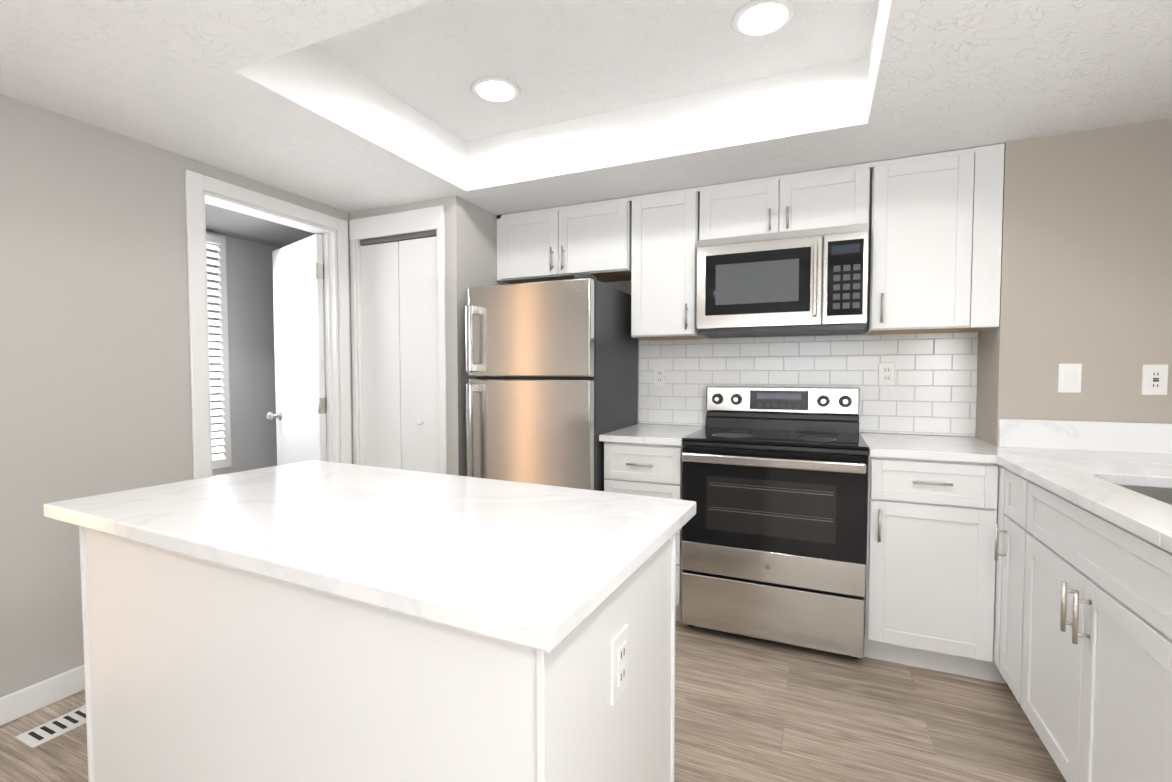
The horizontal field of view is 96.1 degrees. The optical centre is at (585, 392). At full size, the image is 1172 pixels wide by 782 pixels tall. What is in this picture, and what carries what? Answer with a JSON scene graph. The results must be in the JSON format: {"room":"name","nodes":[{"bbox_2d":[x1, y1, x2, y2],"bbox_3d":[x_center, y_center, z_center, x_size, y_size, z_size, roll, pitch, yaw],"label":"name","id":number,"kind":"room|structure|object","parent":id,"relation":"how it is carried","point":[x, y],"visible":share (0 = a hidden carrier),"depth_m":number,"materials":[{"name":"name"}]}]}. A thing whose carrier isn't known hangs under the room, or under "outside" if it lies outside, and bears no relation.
{"room":"kitchen","nodes":[
{"label":"kitchen","id":0,"kind":"room"},
{"bbox_2d":[205,203,314,247],"bbox_3d":[-2.258,-1.052,2.802,1.054,0.004,2.708,1,2,24],"label":"ceiling panel","id":1,"kind":"object","parent":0,"point":[224,221],"depth_m":3.44,"materials":[{"name":"grey paint"}]},
{"bbox_2d":[0,620,1065,781],"bbox_3d":[-1.221,1.238,0.364,5.230,0.080,6.970,1,2,24],"label":"floor","id":2,"kind":"structure","parent":0,"point":[749,709],"depth_m":1.81,"materials":[{"name":"brown wood"}]},
{"bbox_2d":[15,705,85,747],"bbox_3d":[-1.779,1.139,1.859,0.120,0.007,0.300,1,2,24],"label":"floor vent","id":3,"kind":"object","parent":2,"relation":"in","point":[49,730],"visible":0.54,"depth_m":1.79,"materials":[{"name":"white metal"}]},
{"bbox_2d":[80,540,675,781],"bbox_3d":[-0.502,0.727,1.268,1.328,0.872,0.676,1,2,24],"label":"kitchen island","id":4,"kind":"object","parent":2,"relation":"on","point":[314,621],"depth_m":0.96,"materials":[{"name":"white wood"}]},
{"bbox_2d":[43,460,695,663],"bbox_3d":[-0.504,0.276,1.247,1.396,0.032,0.754,1,2,24],"label":"island countertop","id":5,"kind":"structure","parent":4,"relation":"on","point":[537,569],"depth_m":1.00,"materials":[{"name":"white stone"}]},
{"bbox_2d":[466,274,637,490],"bbox_3d":[-0.170,0.260,2.947,0.700,1.680,0.790,1,2,24],"label":"fridge","id":6,"kind":"object","parent":2,"relation":"on","point":[552,386],"visible":0.69,"depth_m":2.64,"materials":[{"name":"grey metal"}]},
{"bbox_2d":[604,443,683,620],"bbox_3d":[0.392,0.668,2.833,0.401,0.873,0.627,1,2,24],"label":"base cabinet","id":7,"kind":"object","parent":2,"relation":"on","point":[643,469],"depth_m":2.53,"materials":[{"name":"white wood"}]},
{"bbox_2d":[599,424,703,446],"bbox_3d":[0.383,0.216,2.813,0.414,0.032,0.643,1,2,24],"label":"countertop","id":8,"kind":"structure","parent":7,"relation":"on","point":[659,435],"depth_m":2.62,"materials":[{"name":"white stone"}]},
{"bbox_2d":[681,386,868,658],"bbox_3d":[0.906,0.547,2.547,0.764,1.138,0.703,1,2,24],"label":"range","id":9,"kind":"object","parent":2,"relation":"on","point":[774,483],"visible":0.98,"depth_m":2.30,"materials":[{"name":"grey metal"}]},
{"bbox_2d":[864,455,1002,681],"bbox_3d":[1.491,0.688,2.317,0.492,0.873,0.684,1,2,24],"label":"base cabinet","id":10,"kind":"object","parent":2,"relation":"on","point":[932,577],"depth_m":2.07,"materials":[{"name":"white wood"}]},
{"bbox_2d":[859,432,1014,458],"bbox_3d":[1.501,0.235,2.320,0.494,0.032,0.643,1,2,24],"label":"countertop","id":11,"kind":"structure","parent":10,"relation":"on","point":[951,447],"depth_m":2.19,"materials":[{"name":"white stone"}]},
{"bbox_2d":[995,551,1018,695],"bbox_3d":[1.777,0.871,1.743,0.622,0.550,0.302,1,2,24],"label":"base cabinet","id":12,"kind":"object","parent":2,"relation":"on","point":[1005,609],"depth_m":1.88,"materials":[{"name":"white wood"}]},
{"bbox_2d":[999,471,1126,586],"bbox_3d":[1.776,0.435,1.723,0.622,0.323,0.310,1,2,24],"label":"base cabinet","id":13,"kind":"object","parent":2,"relation":"on","point":[1028,562],"depth_m":1.61,"materials":[{"name":"white wood"}]},
{"bbox_2d":[1015,571,1171,781],"bbox_3d":[1.548,0.891,1.223,0.622,0.550,0.835,1,2,24],"label":"base cabinet","id":14,"kind":"object","parent":2,"relation":"on","point":[1093,661],"depth_m":1.28,"materials":[{"name":"white wood"}]},
{"bbox_2d":[0,94,1171,697],"bbox_3d":[-1.245,0.121,0.267,5.230,2.160,6.850,1,2,24],"label":"wall","id":15,"kind":"structure","parent":0,"point":[94,360],"depth_m":2.07,"materials":[{"name":"grey paint"}]},
{"bbox_2d":[0,665,84,725],"bbox_3d":[-1.973,1.093,1.897,0.013,0.095,1.065,1,2,24],"label":"baseboard","id":16,"kind":"structure","parent":15,"relation":"attached to","point":[32,698],"depth_m":1.89,"materials":[{"name":"white wood"}]},
{"bbox_2d":[206,231,231,469],"bbox_3d":[-2.647,-0.263,3.157,0.075,1.590,1.010,1,2,24],"label":"window blinds","id":17,"kind":"object","parent":15,"relation":"attached to","point":[218,346],"visible":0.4,"depth_m":3.55,"materials":[{"name":"white plastic"}]},
{"bbox_2d":[185,169,351,478],"bbox_3d":[-1.645,0.055,2.771,0.156,2.103,0.866,1,2,24],"label":"door frame","id":18,"kind":"structure","parent":15,"relation":"attached to","point":[336,296],"depth_m":2.65,"materials":[{"name":"white wood"}]},
{"bbox_2d":[266,233,326,465],"bbox_3d":[-1.794,0.072,3.330,0.673,2.003,0.303,1,2,24],"label":"door leaf","id":19,"kind":"structure","parent":15,"relation":"in","point":[298,299],"depth_m":3.24,"materials":[{"name":"white wood"}]},
{"bbox_2d":[349,205,446,473],"bbox_3d":[-1.060,0.038,3.076,0.690,2.115,0.138,1,2,24],"label":"trim","id":20,"kind":"structure","parent":15,"relation":"attached to","point":[424,220],"depth_m":2.99,"materials":[{"name":"white painted wood"}]},
{"bbox_2d":[361,236,438,472],"bbox_3d":[-1.078,0.107,3.049,0.582,1.954,0.070,1,2,24],"label":"bifold closet door","id":21,"kind":"structure","parent":15,"relation":"in","point":[400,347],"depth_m":3.04,"materials":[{"name":"white wood"}]},
{"bbox_2d":[497,197,628,283],"bbox_3d":[-0.091,-0.871,3.152,0.837,0.386,0.327,1,2,24],"label":"upper cabinet","id":22,"kind":"object","parent":15,"relation":"attached to","point":[592,238],"depth_m":2.99,"materials":[{"name":"white wood"}]},
{"bbox_2d":[625,187,707,340],"bbox_3d":[0.468,-0.679,2.913,0.355,0.751,0.327,1,2,24],"label":"upper cabinet","id":23,"kind":"object","parent":15,"relation":"attached to","point":[662,273],"depth_m":2.77,"materials":[{"name":"white wood"}]},
{"bbox_2d":[697,162,872,239],"bbox_3d":[0.991,-0.908,2.673,0.770,0.276,0.327,1,2,24],"label":"upper cabinet","id":24,"kind":"object","parent":15,"relation":"attached to","point":[838,196],"depth_m":2.51,"materials":[{"name":"white wood"}]},
{"bbox_2d":[696,223,868,337],"bbox_3d":[0.968,-0.530,2.633,0.760,0.463,0.428,1,2,24],"label":"microwave","id":25,"kind":"object","parent":24,"relation":"attached to","point":[802,282],"visible":1,"depth_m":2.47,"materials":[{"name":"grey metal"}]},
{"bbox_2d":[638,332,977,436],"bbox_3d":[1.087,-0.052,2.840,1.680,0.497,0.008,1,2,24],"label":"tile backsplash","id":26,"kind":"structure","parent":15,"relation":"attached to","point":[932,390],"depth_m":2.72,"materials":[{"name":"white tile"}]},
{"bbox_2d":[654,367,665,385],"bbox_3d":[0.435,-0.096,3.116,0.072,0.116,0.010,1,2,24],"label":"outlet","id":27,"kind":"object","parent":26,"relation":"attached to","point":[659,376],"visible":1,"depth_m":3.11,"materials":[{"name":"white plastic"}]},
{"bbox_2d":[878,363,894,385],"bbox_3d":[1.509,-0.093,2.642,0.072,0.116,0.010,1,2,24],"label":"outlet","id":28,"kind":"object","parent":26,"relation":"attached to","point":[886,374],"visible":1,"depth_m":2.64,"materials":[{"name":"white plastic"}]},
{"bbox_2d":[864,143,1004,334],"bbox_3d":[1.571,-0.661,2.426,0.477,0.751,0.327,1,2,24],"label":"upper cabinet","id":29,"kind":"object","parent":15,"relation":"attached to","point":[934,220],"depth_m":2.28,"materials":[{"name":"white wood"}]},
{"bbox_2d":[1058,364,1081,392],"bbox_3d":[1.934,-0.058,2.103,0.072,0.116,0.012,1,2,24],"label":"light switch","id":30,"kind":"object","parent":15,"relation":"attached to","point":[1069,378],"visible":1,"depth_m":2.10,"materials":[{"name":"white plastic"}]},
{"bbox_2d":[995,419,1171,454],"bbox_3d":[1.977,0.170,2.086,0.556,0.115,0.020,1,2,24],"label":"backsplash","id":31,"kind":"structure","parent":15,"relation":"attached to","point":[1073,435],"depth_m":2.08,"materials":[{"name":"white stone"}]},
{"bbox_2d":[1141,364,1167,394],"bbox_3d":[2.165,-0.049,2.002,0.072,0.116,0.011,1,2,24],"label":"outlet","id":32,"kind":"object","parent":15,"relation":"attached to","point":[1154,379],"visible":1,"depth_m":2.00,"materials":[{"name":"white plastic"}]},
{"bbox_2d":[0,0,1171,215],"bbox_3d":[-1.221,-1.115,0.275,5.230,0.310,6.970,1,2,24],"label":"ceiling","id":33,"kind":"structure","parent":0,"point":[350,106],"depth_m":1.95,"materials":[{"name":"white paint"}]},
{"bbox_2d":[471,76,520,102],"bbox_3d":[-0.382,-1.280,2.233,0.208,0.008,0.208,1,2,24],"label":"recessed light","id":34,"kind":"object","parent":33,"relation":"in","point":[492,89],"visible":1,"depth_m":2.22,"materials":[{"name":"white plastic"}]},
{"bbox_2d":[731,0,795,37],"bbox_3d":[0.598,-1.262,1.780,0.208,0.008,0.208,1,2,24],"label":"recessed light","id":35,"kind":"object","parent":33,"relation":"in","point":[757,18],"visible":1,"depth_m":1.77,"materials":[{"name":"white plastic"}]},
{"bbox_2d":[995,447,1171,554],"bbox_3d":[1.440,0.286,0.973,0.638,0.032,2.498,1,2,24],"label":"countertop","id":36,"kind":"structure","parent":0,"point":[1083,478],"depth_m":1.55,"materials":[{"name":"white stone"}]},
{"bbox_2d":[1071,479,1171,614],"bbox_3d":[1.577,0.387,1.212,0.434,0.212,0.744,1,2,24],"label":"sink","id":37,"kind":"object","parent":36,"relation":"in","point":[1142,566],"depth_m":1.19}
]}

